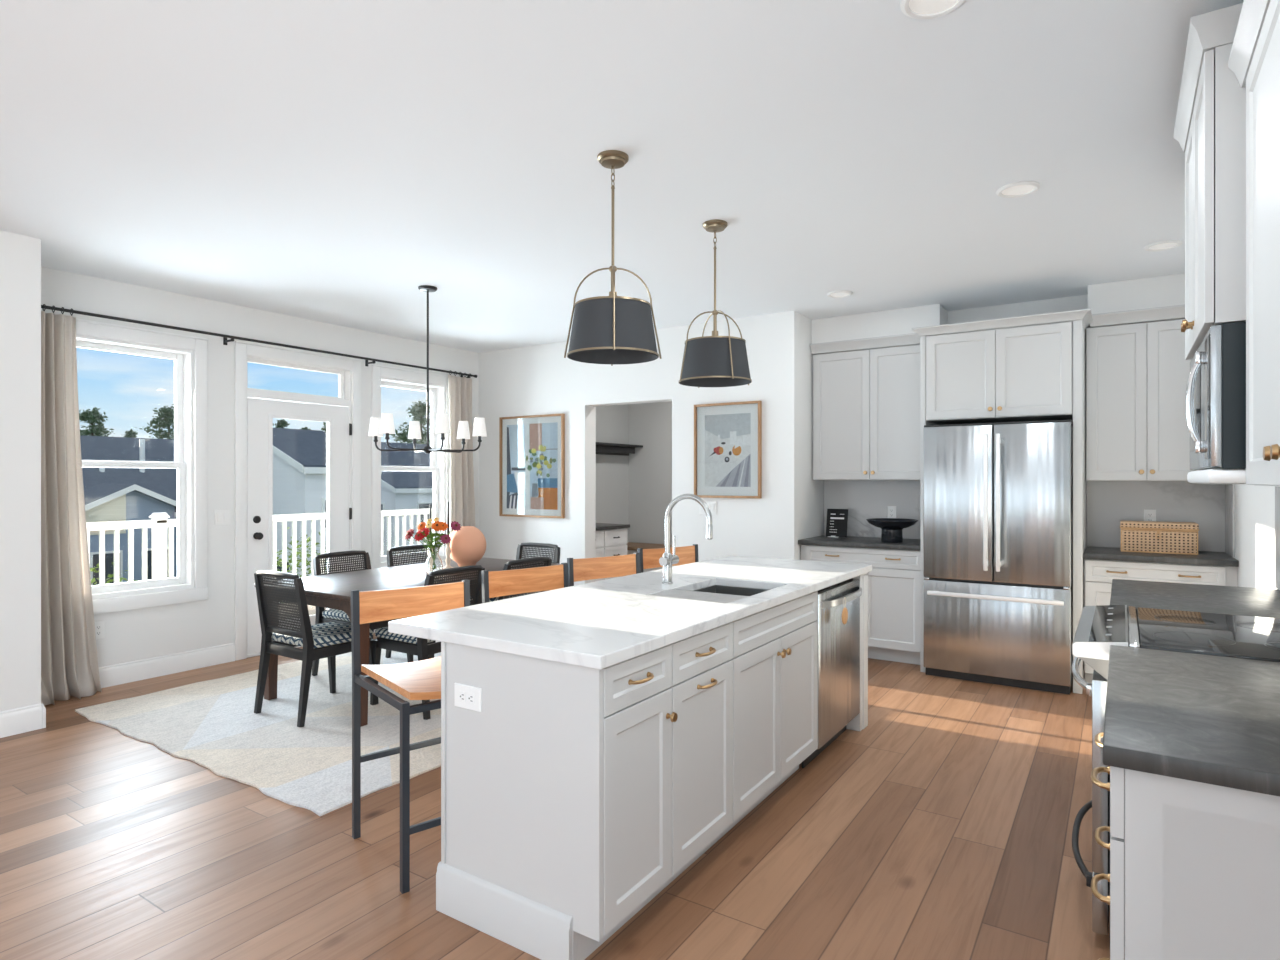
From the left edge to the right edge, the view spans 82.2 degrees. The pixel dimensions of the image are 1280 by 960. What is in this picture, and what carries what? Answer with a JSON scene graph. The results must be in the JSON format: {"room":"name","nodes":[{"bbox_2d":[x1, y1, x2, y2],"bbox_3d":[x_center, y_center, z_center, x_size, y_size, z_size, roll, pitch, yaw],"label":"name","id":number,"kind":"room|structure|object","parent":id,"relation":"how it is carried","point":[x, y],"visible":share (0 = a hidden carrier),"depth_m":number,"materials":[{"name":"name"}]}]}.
{"room":"kitchen","nodes":[
{"label":"kitchen","id":0,"kind":"room"},
{"bbox_2d":[0,230,40,711],"bbox_3d":[-6.118,0.020,0.133,0.170,2.760,9.700,0,0,33],"label":"wall","id":1,"kind":"structure","parent":0,"point":[20,255],"depth_m":4.05,"materials":[{"name":"white paint"}]},
{"bbox_2d":[0,703,41,737],"bbox_3d":[-5.990,1.330,0.157,0.016,0.140,9.520,0,0,33],"label":"baseboard","id":2,"kind":"structure","parent":1,"relation":"attached to","point":[15,721],"depth_m":4.05,"materials":[{"name":"white"}]},
{"bbox_2d":[41,266,477,666],"bbox_3d":[-2.838,0.020,6.277,0.200,2.760,4.170,0,0,33],"label":"wall","id":3,"kind":"structure","parent":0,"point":[149,632],"depth_m":5.64,"materials":[{"name":"white paint"}]},
{"bbox_2d":[76,318,207,613],"bbox_3d":[-3.582,-0.082,5.138,0.199,1.954,0.970,0,0,33],"label":"window","id":4,"kind":"structure","parent":3,"relation":"attached to","point":[183,359],"depth_m":5.43,"materials":[{"name":"white wood"}]},
{"bbox_2d":[98,643,234,687],"bbox_3d":[-3.528,1.330,5.084,0.016,0.140,1.416,0,0,33],"label":"baseboard","id":5,"kind":"structure","parent":3,"relation":"attached to","point":[127,672],"depth_m":5.26,"materials":[{"name":"white"}]},
{"bbox_2d":[215,510,229,524],"bbox_3d":[-3.189,0.285,5.604,0.011,0.115,0.115,0,0,33],"label":"light switch","id":6,"kind":"object","parent":3,"relation":"attached to","point":[222,517],"visible":1,"depth_m":5.60,"materials":[{"name":"white plastic"}]},
{"bbox_2d":[41,305,476,377],"bbox_3d":[-2.803,-1.075,6.092,0.120,0.080,3.852,0,0,33],"label":"curtain rod","id":7,"kind":"object","parent":3,"relation":"attached to","point":[224,336],"visible":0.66,"depth_m":5.61,"materials":[{"name":"black metal"}]},
{"bbox_2d":[41,304,101,705],"bbox_3d":[-3.649,0.146,4.670,0.172,2.498,0.369,0,0,33],"label":"curtain","id":8,"kind":"object","parent":7,"relation":"hanging from","point":[69,660],"visible":0.87,"depth_m":4.66,"materials":[{"name":"fabric"}]},
{"bbox_2d":[448,370,474,559],"bbox_3d":[-1.788,0.146,7.485,0.198,2.498,0.394,0,0,33],"label":"curtain","id":9,"kind":"object","parent":7,"relation":"hanging from","point":[461,498],"visible":0.69,"depth_m":7.46,"materials":[{"name":"fabric"}]},
{"bbox_2d":[247,355,351,657],"bbox_3d":[-2.885,0.200,6.183,0.216,2.398,0.950,0,0,33],"label":"door","id":10,"kind":"structure","parent":3,"relation":"attached to","point":[263,405],"depth_m":5.97,"materials":[{"name":"white wood"}]},
{"bbox_2d":[371,364,449,568],"bbox_3d":[-2.252,-0.082,7.160,0.199,1.954,0.970,0,0,33],"label":"window","id":11,"kind":"structure","parent":3,"relation":"attached to","point":[437,392],"depth_m":7.15,"materials":[{"name":"white wood"}]},
{"bbox_2d":[0,633,1124,959],"bbox_3d":[-2.270,1.460,1.253,6.670,0.120,15.800,0,0,33],"label":"floor","id":12,"kind":"structure","parent":0,"point":[941,827],"depth_m":2.72,"materials":[{"name":"brown wood"}]},
{"bbox_2d":[75,641,440,815],"bbox_3d":[-1.536,1.394,5.016,2.526,0.010,3.090,0,0,33],"label":"area rug","id":13,"kind":"object","parent":12,"relation":"on","point":[213,724],"visible":0.42,"depth_m":4.05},
{"bbox_2d":[254,570,378,726],"bbox_3d":[-1.964,0.959,4.449,0.472,0.863,0.542,0,0,33],"label":"dining chair","id":14,"kind":"object","parent":13,"relation":"on","point":[329,639],"visible":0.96,"depth_m":4.29,"materials":[{"name":"black wood"}]},
{"bbox_2d":[272,622,373,648],"bbox_3d":[-1.941,0.946,4.484,0.444,0.054,0.424,0,0,33],"label":"cushion","id":15,"kind":"object","parent":14,"relation":"on","point":[337,635],"depth_m":4.36,"materials":[{"name":"fabric"}]},
{"bbox_2d":[312,550,412,675],"bbox_3d":[-1.992,0.959,5.265,0.542,0.863,0.472,0,0,33],"label":"dining chair","id":16,"kind":"object","parent":13,"relation":"on","point":[322,615],"visible":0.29,"depth_m":5.26,"materials":[{"name":"black wood"}]},
{"bbox_2d":[322,609,349,621],"bbox_3d":[-1.957,0.946,5.242,0.424,0.054,0.444,0,0,33],"label":"cushion","id":17,"kind":"object","parent":16,"relation":"on","point":[330,615],"depth_m":5.11,"materials":[{"name":"fabric"}]},
{"bbox_2d":[254,557,560,725],"bbox_3d":[-1.483,1.019,5.134,1.050,0.738,1.890,0,0,33],"label":"dining table","id":18,"kind":"object","parent":13,"relation":"on","point":[332,591],"visible":0.2,"depth_m":4.62,"materials":[{"name":"brown wood"}]},
{"bbox_2d":[425,544,442,573],"bbox_3d":[-1.440,0.551,5.124,0.124,0.196,0.124,0,0,33],"label":"glass vase","id":19,"kind":"object","parent":18,"relation":"on","point":[434,562],"visible":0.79,"depth_m":5.09,"materials":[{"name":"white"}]},
{"bbox_2d":[443,500,453,568],"bbox_3d":[-1.404,0.399,5.364,0.084,0.500,0.084,0,0,33],"label":"candlestick","id":20,"kind":"object","parent":18,"relation":"on","point":[447,550],"visible":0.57,"depth_m":5.36,"materials":[{"name":"beige"}]},
{"bbox_2d":[450,526,485,566],"bbox_3d":[-1.297,0.498,5.490,0.285,0.301,0.285,0,0,33],"label":"terracotta vase","id":21,"kind":"object","parent":18,"relation":"on","point":[467,544],"visible":0.91,"depth_m":5.39,"materials":[{"name":"brown ceramic"}]},
{"bbox_2d":[370,565,484,719],"bbox_3d":[-1.316,0.959,4.575,0.542,0.863,0.472,0,0,33],"label":"dining chair","id":22,"kind":"object","parent":13,"relation":"on","point":[424,649],"visible":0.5,"depth_m":4.42,"materials":[{"name":"black wood"}]},
{"bbox_2d":[375,627,434,643],"bbox_3d":[-1.351,0.946,4.598,0.424,0.054,0.444,0,0,33],"label":"cushion","id":23,"kind":"object","parent":22,"relation":"on","point":[382,634],"depth_m":4.43,"materials":[{"name":"fabric"}]},
{"bbox_2d":[385,544,472,657],"bbox_3d":[-1.648,0.959,5.787,0.542,0.863,0.472,0,0,33],"label":"dining chair","id":24,"kind":"object","parent":13,"relation":"on","point":[390,553],"visible":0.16,"depth_m":5.87,"materials":[{"name":"grey wicker"}]},
{"bbox_2d":[489,542,559,601],"bbox_3d":[-0.982,0.959,5.932,0.472,0.863,0.542,0,0,33],"label":"dining chair","id":25,"kind":"object","parent":13,"relation":"on","point":[556,550],"visible":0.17,"depth_m":6.12,"materials":[{"name":"grey wicker"}]},
{"bbox_2d":[499,556,550,599],"bbox_3d":[-0.961,0.959,5.114,0.542,0.863,0.472,0,0,33],"label":"dining chair","id":26,"kind":"object","parent":13,"relation":"on","point":[546,560],"visible":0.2,"depth_m":4.95,"materials":[{"name":"grey wicker"}]},
{"bbox_2d":[350,580,469,893],"bbox_3d":[-0.783,0.917,2.846,0.498,0.966,0.544,0,0,-39],"label":"counter stool","id":27,"kind":"object","parent":12,"relation":"on","point":[417,680],"visible":0.57,"depth_m":2.87,"materials":[{"name":"brown wood"}]},
{"bbox_2d":[481,563,568,602],"bbox_3d":[-0.404,0.917,3.499,0.498,0.966,0.544,0,0,-42],"label":"counter stool","id":28,"kind":"object","parent":12,"relation":"on","point":[516,581],"visible":0.2,"depth_m":3.68,"materials":[{"name":"brown wood"}]},
{"bbox_2d":[436,642,677,959],"bbox_3d":[-0.267,0.962,2.370,0.680,0.874,0.412,0,0,33],"label":"base cabinet","id":29,"kind":"object","parent":12,"relation":"on","point":[556,795],"visible":0.98,"depth_m":2.20,"materials":[{"name":"grey paint"}]},
{"bbox_2d":[454,683,481,711],"bbox_3d":[-0.547,0.689,2.322,0.118,0.074,0.009,0,0,33],"label":"wall outlet","id":30,"kind":"object","parent":29,"relation":"attached to","point":[465,696],"visible":1,"depth_m":2.32,"materials":[{"name":"white plastic"}]},
{"bbox_2d":[388,556,871,669],"bbox_3d":[0.234,0.505,3.367,0.908,0.038,2.628,0,0,33],"label":"countertop","id":31,"kind":"structure","parent":29,"relation":"on","point":[602,624],"depth_m":2.67,"materials":[{"name":"white stone"}]},
{"bbox_2d":[659,494,712,583],"bbox_3d":[0.226,0.274,3.389,0.262,0.423,0.112,0,0,33],"label":"faucet","id":32,"kind":"object","parent":31,"relation":"on","point":[668,559],"visible":1,"depth_m":3.41,"materials":[{"name":"silver metal"}]},
{"bbox_2d":[696,586,767,595],"bbox_3d":[0.358,0.630,3.265,0.392,0.210,0.662,0,0,33],"label":"sink","id":33,"kind":"object","parent":31,"relation":"in","point":[714,589],"visible":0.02,"depth_m":3.58,"materials":[{"name":"silver metal"}]},
{"bbox_2d":[567,553,639,586],"bbox_3d":[-0.051,0.917,4.041,0.498,0.966,0.544,0,0,-39],"label":"counter stool","id":34,"kind":"object","parent":12,"relation":"on","point":[582,569],"visible":0.23,"depth_m":4.23,"materials":[{"name":"brown wood"}]},
{"bbox_2d":[596,528,626,580],"bbox_3d":[-0.591,0.962,7.845,0.588,0.875,0.860,0,0,33],"label":"base cabinet","id":35,"kind":"object","parent":12,"relation":"on","point":[612,542],"visible":0.22,"depth_m":7.80,"materials":[{"name":"white wood"}]},
{"bbox_2d":[596,523,629,530],"bbox_3d":[-0.597,0.505,7.846,0.578,0.035,0.905,0,0,33],"label":"countertop","id":36,"kind":"structure","parent":35,"relation":"on","point":[599,526],"depth_m":7.86,"materials":[{"name":"grey stone"}]},
{"bbox_2d":[626,542,671,571],"bbox_3d":[0.839,1.083,8.092,2.690,0.631,0.545,0,0,33],"label":"bench","id":37,"kind":"object","parent":12,"relation":"on","point":[632,547],"visible":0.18,"depth_m":8.46,"materials":[{"name":"brown wood"}]},
{"bbox_2d":[637,544,698,572],"bbox_3d":[0.338,0.917,4.613,0.498,0.966,0.544,0,0,-38],"label":"counter stool","id":38,"kind":"object","parent":12,"relation":"on","point":[649,558],"visible":0.2,"depth_m":4.79,"materials":[{"name":"brown wood"}]},
{"bbox_2d":[648,622,732,902],"bbox_3d":[-0.019,0.962,2.721,0.660,0.874,0.444,0,0,33],"label":"base cabinet","id":39,"kind":"object","parent":12,"relation":"on","point":[702,664],"visible":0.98,"depth_m":2.54,"materials":[{"name":"grey paint"}]},
{"bbox_2d":[703,585,817,845],"bbox_3d":[0.352,0.962,3.290,0.656,0.874,0.911,0,0,33],"label":"base cabinet","id":40,"kind":"object","parent":12,"relation":"on","point":[775,659],"visible":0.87,"depth_m":3.06,"materials":[{"name":"grey paint"}]},
{"bbox_2d":[802,578,861,767],"bbox_3d":[0.819,0.966,3.936,0.643,0.864,0.667,0,0,33],"label":"dishwasher","id":41,"kind":"object","parent":12,"relation":"on","point":[838,642],"visible":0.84,"depth_m":3.73,"materials":[{"name":"silver metal"}]},
{"bbox_2d":[846,573,867,730],"bbox_3d":[1.006,0.962,4.307,0.632,0.874,0.147,0,0,33],"label":"end post","id":42,"kind":"object","parent":12,"relation":"on","point":[860,721],"visible":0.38,"depth_m":4.11,"materials":[{"name":"grey paint"}]},
{"bbox_2d":[801,545,919,664],"bbox_3d":[1.858,0.962,5.940,0.958,0.874,0.628,0,0,33],"label":"base cabinet","id":43,"kind":"object","parent":12,"relation":"on","point":[894,577],"visible":0.56,"depth_m":5.59,"materials":[{"name":"grey paint"}]},
{"bbox_2d":[798,535,919,550],"bbox_3d":[1.857,0.505,5.942,0.969,0.038,0.626,0,0,33],"label":"countertop","id":44,"kind":"structure","parent":43,"relation":"on","point":[849,541],"depth_m":5.79,"materials":[{"name":"grey stone"}]},
{"bbox_2d":[826,509,847,536],"bbox_3d":[1.679,0.365,6.248,0.180,0.238,0.055,0,0,33],"label":"sign","id":45,"kind":"object","parent":44,"relation":"on","point":[837,519],"visible":1,"depth_m":6.24,"materials":[{"name":"black"}]},
{"bbox_2d":[866,518,917,542],"bbox_3d":[1.966,0.397,5.720,0.384,0.177,0.384,0,0,33],"label":"footed bowl","id":46,"kind":"object","parent":44,"relation":"on","point":[891,528],"visible":1,"depth_m":5.65,"materials":[{"name":"black ceramic"}]},
{"bbox_2d":[920,336,938,671],"bbox_3d":[2.254,0.175,5.631,0.035,2.447,0.708,0,0,33],"label":"panel","id":47,"kind":"object","parent":12,"relation":"on","point":[923,421],"visible":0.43,"depth_m":5.34,"materials":[{"name":"grey paint"}]},
{"bbox_2d":[923,420,1072,694],"bbox_3d":[2.587,0.503,5.267,0.910,1.791,0.795,0,0,33],"label":"refrigerator","id":48,"kind":"object","parent":12,"relation":"on","point":[998,497],"visible":0.99,"depth_m":4.96,"materials":[{"name":"grey metal"}]},
{"bbox_2d":[1073,320,1086,693],"bbox_3d":[3.062,0.175,5.100,0.053,2.447,0.708,0,0,33],"label":"panel","id":49,"kind":"object","parent":12,"relation":"on","point":[1079,335],"visible":0.68,"depth_m":4.81,"materials":[{"name":"grey paint"}]},
{"bbox_2d":[1084,559,1237,682],"bbox_3d":[3.445,0.962,4.897,0.800,0.874,0.628,0,0,33],"label":"base cabinet","id":50,"kind":"object","parent":12,"relation":"on","point":[1098,574],"visible":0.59,"depth_m":4.72,"materials":[{"name":"grey paint"}]},
{"bbox_2d":[1083,546,1238,566],"bbox_3d":[3.444,0.505,4.898,0.803,0.038,0.626,0,0,33],"label":"countertop","id":51,"kind":"structure","parent":50,"relation":"on","point":[1094,553],"depth_m":4.71,"materials":[{"name":"grey stone"}]},
{"bbox_2d":[1120,521,1198,554],"bbox_3d":[3.486,0.385,4.934,0.430,0.201,0.234,0,0,33],"label":"wicker basket","id":52,"kind":"object","parent":51,"relation":"on","point":[1136,536],"visible":1,"depth_m":4.84,"materials":[{"name":"beige wicker"}]},
{"bbox_2d":[1071,605,1279,946],"bbox_3d":[1.805,0.936,2.351,0.722,0.926,0.764,0,0,33],"label":"range","id":53,"kind":"object","parent":12,"relation":"on","point":[1099,627],"visible":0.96,"depth_m":2.22,"materials":[{"name":"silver metal"}]},
{"bbox_2d":[1071,613,1139,946],"bbox_3d":[1.804,0.952,2.353,0.720,0.894,0.763,0,0,33],"label":"oven","id":54,"kind":"object","parent":53,"relation":"in","point":[1096,656],"depth_m":2.19,"materials":[{"name":"silver glass"}]},
{"bbox_2d":[1136,607,1279,661],"bbox_3d":[1.885,0.491,2.300,0.532,0.026,0.761,0,0,33],"label":"cooktop","id":55,"kind":"object","parent":53,"relation":"in","point":[1225,635],"depth_m":2.29,"materials":[{"name":"grey"}]},
{"bbox_2d":[1091,732,1279,959],"bbox_3d":[1.375,0.962,1.604,0.641,0.874,0.948,0,0,33],"label":"base cabinet","id":56,"kind":"object","parent":12,"relation":"on","point":[1194,874],"visible":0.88,"depth_m":1.30,"materials":[{"name":"grey paint"}]},
{"bbox_2d":[1102,645,1279,796],"bbox_3d":[1.377,0.505,1.586,0.618,0.038,0.981,0,0,33],"label":"countertop","id":57,"kind":"structure","parent":56,"relation":"on","point":[1209,719],"depth_m":1.50,"materials":[{"name":"grey stone"}]},
{"bbox_3d":[2.317,0.962,3.037,0.641,0.874,0.929,0,0,33],"label":"base cabinet","id":58,"kind":"object","parent":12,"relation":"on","visible":0},
{"bbox_2d":[1110,579,1279,617],"bbox_3d":[2.326,0.505,3.038,0.628,0.038,0.948,0,0,33],"label":"countertop","id":59,"kind":"structure","parent":58,"relation":"on","point":[1231,600],"depth_m":3.03,"materials":[{"name":"grey stone"}]},
{"bbox_2d":[596,404,628,541],"bbox_3d":[-0.632,0.020,8.477,0.170,2.760,1.929,0,0,33],"label":"wall","id":60,"kind":"structure","parent":0,"point":[612,422],"depth_m":8.78,"materials":[{"name":"grey paint"}]},
{"bbox_2d":[596,442,642,455],"bbox_3d":[-0.435,-0.361,8.419,0.218,0.122,1.390,0,0,33],"label":"shelf","id":61,"kind":"object","parent":60,"relation":"attached to","point":[601,448],"visible":0.59,"depth_m":8.59,"materials":[{"name":"black wood"}]},
{"bbox_2d":[0,0,1243,352],"bbox_3d":[-2.270,-1.420,1.253,6.670,0.120,15.800,0,0,33],"label":"ceiling","id":62,"kind":"structure","parent":0,"point":[327,161],"depth_m":3.03,"materials":[{"name":"white paint"}]},
{"bbox_2d":[368,285,486,453],"bbox_3d":[-1.500,-0.772,5.181,0.759,1.174,0.828,0,0,33],"label":"chandelier","id":63,"kind":"object","parent":62,"relation":"hanging from","point":[378,426],"visible":1,"depth_m":5.16,"materials":[{"name":"black metal"}]},
{"bbox_2d":[564,150,661,365],"bbox_3d":[-0.114,-0.935,3.085,0.388,0.848,0.388,0,0,33],"label":"pendant light","id":64,"kind":"object","parent":62,"relation":"hanging from","point":[612,329],"visible":1,"depth_m":2.96,"materials":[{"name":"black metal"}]},
{"bbox_2d":[678,219,751,387],"bbox_3d":[0.398,-0.935,3.891,0.388,0.848,0.388,0,0,33],"label":"pendant light","id":65,"kind":"object","parent":62,"relation":"hanging from","point":[714,360],"visible":1,"depth_m":3.77,"materials":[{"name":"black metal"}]},
{"bbox_2d":[900,0,965,18],"bbox_3d":[0.830,-1.354,2.063,0.184,0.012,0.184,0,0,33],"label":"recessed light","id":66,"kind":"object","parent":62,"relation":"in","point":[915,9],"visible":1,"depth_m":2.10,"materials":[{"name":"white plastic"}]},
{"bbox_2d":[996,181,1039,197],"bbox_3d":[1.765,-1.354,3.423,0.184,0.012,0.184,0,0,33],"label":"recessed light","id":67,"kind":"object","parent":62,"relation":"in","point":[1022,188],"visible":1,"depth_m":3.42,"materials":[{"name":"white plastic"}]},
{"bbox_2d":[1144,240,1182,250],"bbox_3d":[3.028,-1.354,4.244,0.184,0.012,0.184,0,0,33],"label":"recessed light","id":68,"kind":"object","parent":62,"relation":"in","point":[1169,244],"visible":1,"depth_m":4.24,"materials":[{"name":"white plastic"}]},
{"bbox_2d":[478,311,801,591],"bbox_3d":[-0.198,0.020,6.934,3.550,2.760,0.170,0,0,33],"label":"wall","id":69,"kind":"structure","parent":0,"point":[535,379],"depth_m":6.55,"materials":[{"name":"white paint"}]},
{"bbox_2d":[499,413,564,517],"bbox_3d":[-1.099,-0.138,7.400,0.844,1.025,0.038,0,0,33],"label":"framed picture","id":70,"kind":"object","parent":69,"relation":"attached to","point":[532,447],"visible":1,"depth_m":7.40,"materials":[{"name":"multicoloured paper"}]},
{"bbox_2d":[507,422,557,509],"bbox_3d":[-1.099,-0.138,7.400,0.680,0.861,0.014,0,0,33],"label":"print","id":71,"kind":"object","parent":70,"relation":"attached to","point":[532,447],"depth_m":7.40},
{"bbox_2d":[694,401,761,498],"bbox_3d":[0.734,-0.250,6.195,0.620,0.804,0.038,0,0,33],"label":"framed picture","id":72,"kind":"object","parent":69,"relation":"attached to","point":[727,436],"visible":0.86,"depth_m":6.19,"materials":[{"name":"white paper"}]},
{"bbox_2d":[705,413,750,486],"bbox_3d":[0.737,-0.250,6.198,0.430,0.614,0.005,0,0,33],"label":"print","id":73,"kind":"object","parent":72,"relation":"attached to","point":[727,435],"depth_m":6.19,"materials":[{"name":"paper"}]},
{"bbox_2d":[629,401,671,544],"bbox_3d":[1.055,0.020,8.402,2.730,2.760,0.200,0,0,33],"label":"wall","id":74,"kind":"structure","parent":0,"point":[650,424],"depth_m":8.90,"materials":[{"name":"grey paint"}]},
{"bbox_2d":[802,315,823,538],"bbox_3d":[1.407,0.020,6.298,0.170,2.760,0.530,0,0,33],"label":"wall","id":75,"kind":"structure","parent":0,"point":[812,490],"depth_m":6.16,"materials":[{"name":"white paint"}]},
{"bbox_2d":[812,273,1184,343],"bbox_3d":[2.703,-1.252,5.576,2.788,0.214,0.309,0,0,33],"label":"wall","id":76,"kind":"structure","parent":0,"point":[1168,290],"depth_m":5.67,"materials":[{"name":"white paint"}]},
{"bbox_2d":[831,295,1212,551],"bbox_3d":[2.831,0.020,5.780,3.120,2.760,0.170,0,0,33],"label":"wall","id":77,"kind":"structure","parent":0,"point":[1074,302],"depth_m":5.62,"materials":[{"name":"white paint"}]},
{"bbox_2d":[813,344,919,479],"bbox_3d":[1.934,-0.531,6.052,0.961,1.062,0.358,0,0,33],"label":"upper cabinet","id":78,"kind":"object","parent":77,"relation":"attached to","point":[866,403],"visible":0.94,"depth_m":5.93,"materials":[{"name":"grey paint"}]},
{"bbox_2d":[824,480,919,538],"bbox_3d":[2.026,0.243,6.200,0.969,0.483,0.011,0,0,33],"label":"backsplash","id":79,"kind":"structure","parent":77,"relation":"attached to","point":[863,499],"depth_m":6.24,"materials":[{"name":"tile"}]},
{"bbox_2d":[926,321,1072,424],"bbox_3d":[2.645,-0.740,5.354,0.920,0.616,0.743,0,0,33],"label":"upper cabinet","id":80,"kind":"object","parent":77,"relation":"attached to","point":[1022,373],"visible":0.99,"depth_m":5.06,"materials":[{"name":"grey paint"}]},
{"bbox_2d":[810,304,1184,353],"bbox_3d":[2.549,-1.095,5.346,2.765,0.092,0.665,0,0,33],"label":"crown molding","id":81,"kind":"structure","parent":80,"relation":"on","point":[1085,315],"depth_m":5.04,"materials":[{"name":"grey paint"}]},
{"bbox_2d":[1086,318,1195,480],"bbox_3d":[3.514,-0.528,5.013,0.787,1.067,0.358,0,0,33],"label":"upper cabinet","id":82,"kind":"object","parent":77,"relation":"attached to","point":[1137,374],"visible":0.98,"depth_m":4.94,"materials":[{"name":"grey paint"}]},
{"bbox_2d":[1087,481,1234,557],"bbox_3d":[3.499,0.243,4.981,0.804,0.483,0.430,0,0,33],"label":"backsplash","id":83,"kind":"structure","parent":77,"relation":"attached to","point":[1210,506],"depth_m":5.12,"materials":[{"name":"tile"}]},
{"bbox_2d":[1235,484,1276,588],"bbox_3d":[0.065,0.020,-1.120,0.160,2.760,14.400,0,0,33],"label":"wall","id":84,"kind":"structure","parent":0,"point":[1254,505],"depth_m":3.88,"materials":[{"name":"white paint"}]},
{"bbox_2d":[1181,43,1245,359],"bbox_3d":[1.938,-0.818,2.265,0.426,0.764,0.763,0,0,33],"label":"upper cabinet","id":85,"kind":"object","parent":84,"relation":"attached to","point":[1215,152],"visible":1,"depth_m":2.03,"materials":[{"name":"grey paint"}]},
{"bbox_2d":[1173,3,1242,151],"bbox_3d":[1.937,-1.244,2.265,0.428,0.085,0.827,0,0,33],"label":"crown molding","id":86,"kind":"structure","parent":85,"relation":"attached to","point":[1208,31],"depth_m":2.08,"materials":[{"name":"grey paint"}]},
{"bbox_2d":[1186,322,1245,483],"bbox_3d":[1.933,-0.210,2.268,0.412,0.444,0.759,0,0,33],"label":"microwave","id":87,"kind":"object","parent":85,"relation":"attached to","point":[1216,382],"visible":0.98,"depth_m":2.03,"materials":[{"name":"silver metal"}]},
{"bbox_2d":[1246,0,1279,486],"bbox_3d":[1.429,-0.527,1.415,0.343,1.085,1.214,0,0,33],"label":"upper cabinet","id":88,"kind":"object","parent":84,"relation":"attached to","point":[1263,76],"visible":1,"depth_m":1.74,"materials":[{"name":"grey paint"}]},
{"bbox_2d":[1228,0,1269,87],"bbox_3d":[1.302,-1.109,1.498,0.044,0.075,1.214,0,0,33],"label":"crown molding","id":89,"kind":"structure","parent":88,"relation":"attached to","point":[1253,12],"depth_m":1.83,"materials":[{"name":"grey paint"}]},
{"bbox_2d":[1275,486,1279,589],"bbox_3d":[2.039,0.251,2.040,0.010,0.469,3.050,0,0,33],"label":"backsplash","id":90,"kind":"structure","parent":84,"relation":"attached to","point":[1277,489],"depth_m":3.26,"materials":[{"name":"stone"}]},
{"label":"outside","id":91,"kind":"structure","parent":0,"visible":0},
{"bbox_2d":[279,603,326,616],"bbox_3d":[-3.279,1.475,7.961,2.373,0.030,9.300,0,0,33],"label":"deck","id":92,"kind":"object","parent":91,"point":[311,609],"visible":0.02,"depth_m":8.20,"materials":[{"name":"beige wood"}]},
{"bbox_2d":[86,508,432,584],"bbox_3d":[-4.108,0.894,8.495,0.136,1.132,9.118,0,0,33],"label":"deck railing","id":93,"kind":"object","parent":92,"relation":"on","point":[159,523],"visible":0.19,"depth_m":7.44,"materials":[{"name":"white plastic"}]},
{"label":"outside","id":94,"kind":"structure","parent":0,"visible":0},
{"bbox_3d":[-52.732,4.600,52.628,134.050,0.400,150.000,0,0,33],"label":"lawn","id":95,"kind":"structure","parent":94,"visible":0},
{"bbox_2d":[79,407,113,436],"bbox_3d":[-42.000,-0.606,56.370,3.627,10.012,4.068,0,0,-32],"label":"tree","id":96,"kind":"object","parent":95,"relation":"on","point":[90,417],"visible":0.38,"depth_m":56.05,"materials":[{"name":"green plant"}]},
{"bbox_2d":[80,435,176,585],"bbox_3d":[-23.080,1.310,26.247,13.290,6.180,17.180,0,0,33],"label":"house","id":97,"kind":"structure","parent":95,"relation":"on","point":[110,494],"depth_m":25.06,"materials":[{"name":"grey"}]},
{"bbox_2d":[135,404,173,438],"bbox_3d":[-38.813,-0.964,60.815,4.961,10.727,4.734,0,0,33],"label":"tree","id":98,"kind":"object","parent":95,"relation":"on","point":[167,413],"visible":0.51,"depth_m":60.24,"materials":[{"name":"green plant"}]},
{"bbox_2d":[277,527,326,601],"bbox_3d":[-5.340,2.579,12.016,1.942,3.642,1.736,0,0,33],"label":"shrub","id":99,"kind":"object","parent":95,"relation":"on","point":[308,538],"visible":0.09,"depth_m":11.78,"materials":[{"name":"green plant"}]},
{"bbox_2d":[273,428,381,602],"bbox_3d":[-10.856,1.410,22.440,5.940,5.980,2.550,0,0,33],"label":"house","id":100,"kind":"structure","parent":95,"relation":"on","point":[299,455],"depth_m":20.43,"materials":[{"name":"white"}]},
{"bbox_2d":[381,442,432,555],"bbox_3d":[-9.698,1.310,38.033,10.400,6.180,15.480,0,0,33],"label":"house","id":101,"kind":"structure","parent":95,"relation":"on","point":[400,490],"depth_m":29.94,"materials":[{"name":"white"}]},
{"bbox_2d":[389,400,429,443],"bbox_3d":[-16.486,-0.835,54.805,4.350,10.471,4.184,0,0,-38],"label":"tree","id":102,"kind":"object","parent":95,"relation":"on","point":[420,410],"visible":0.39,"depth_m":54.70,"materials":[{"name":"green plant"}]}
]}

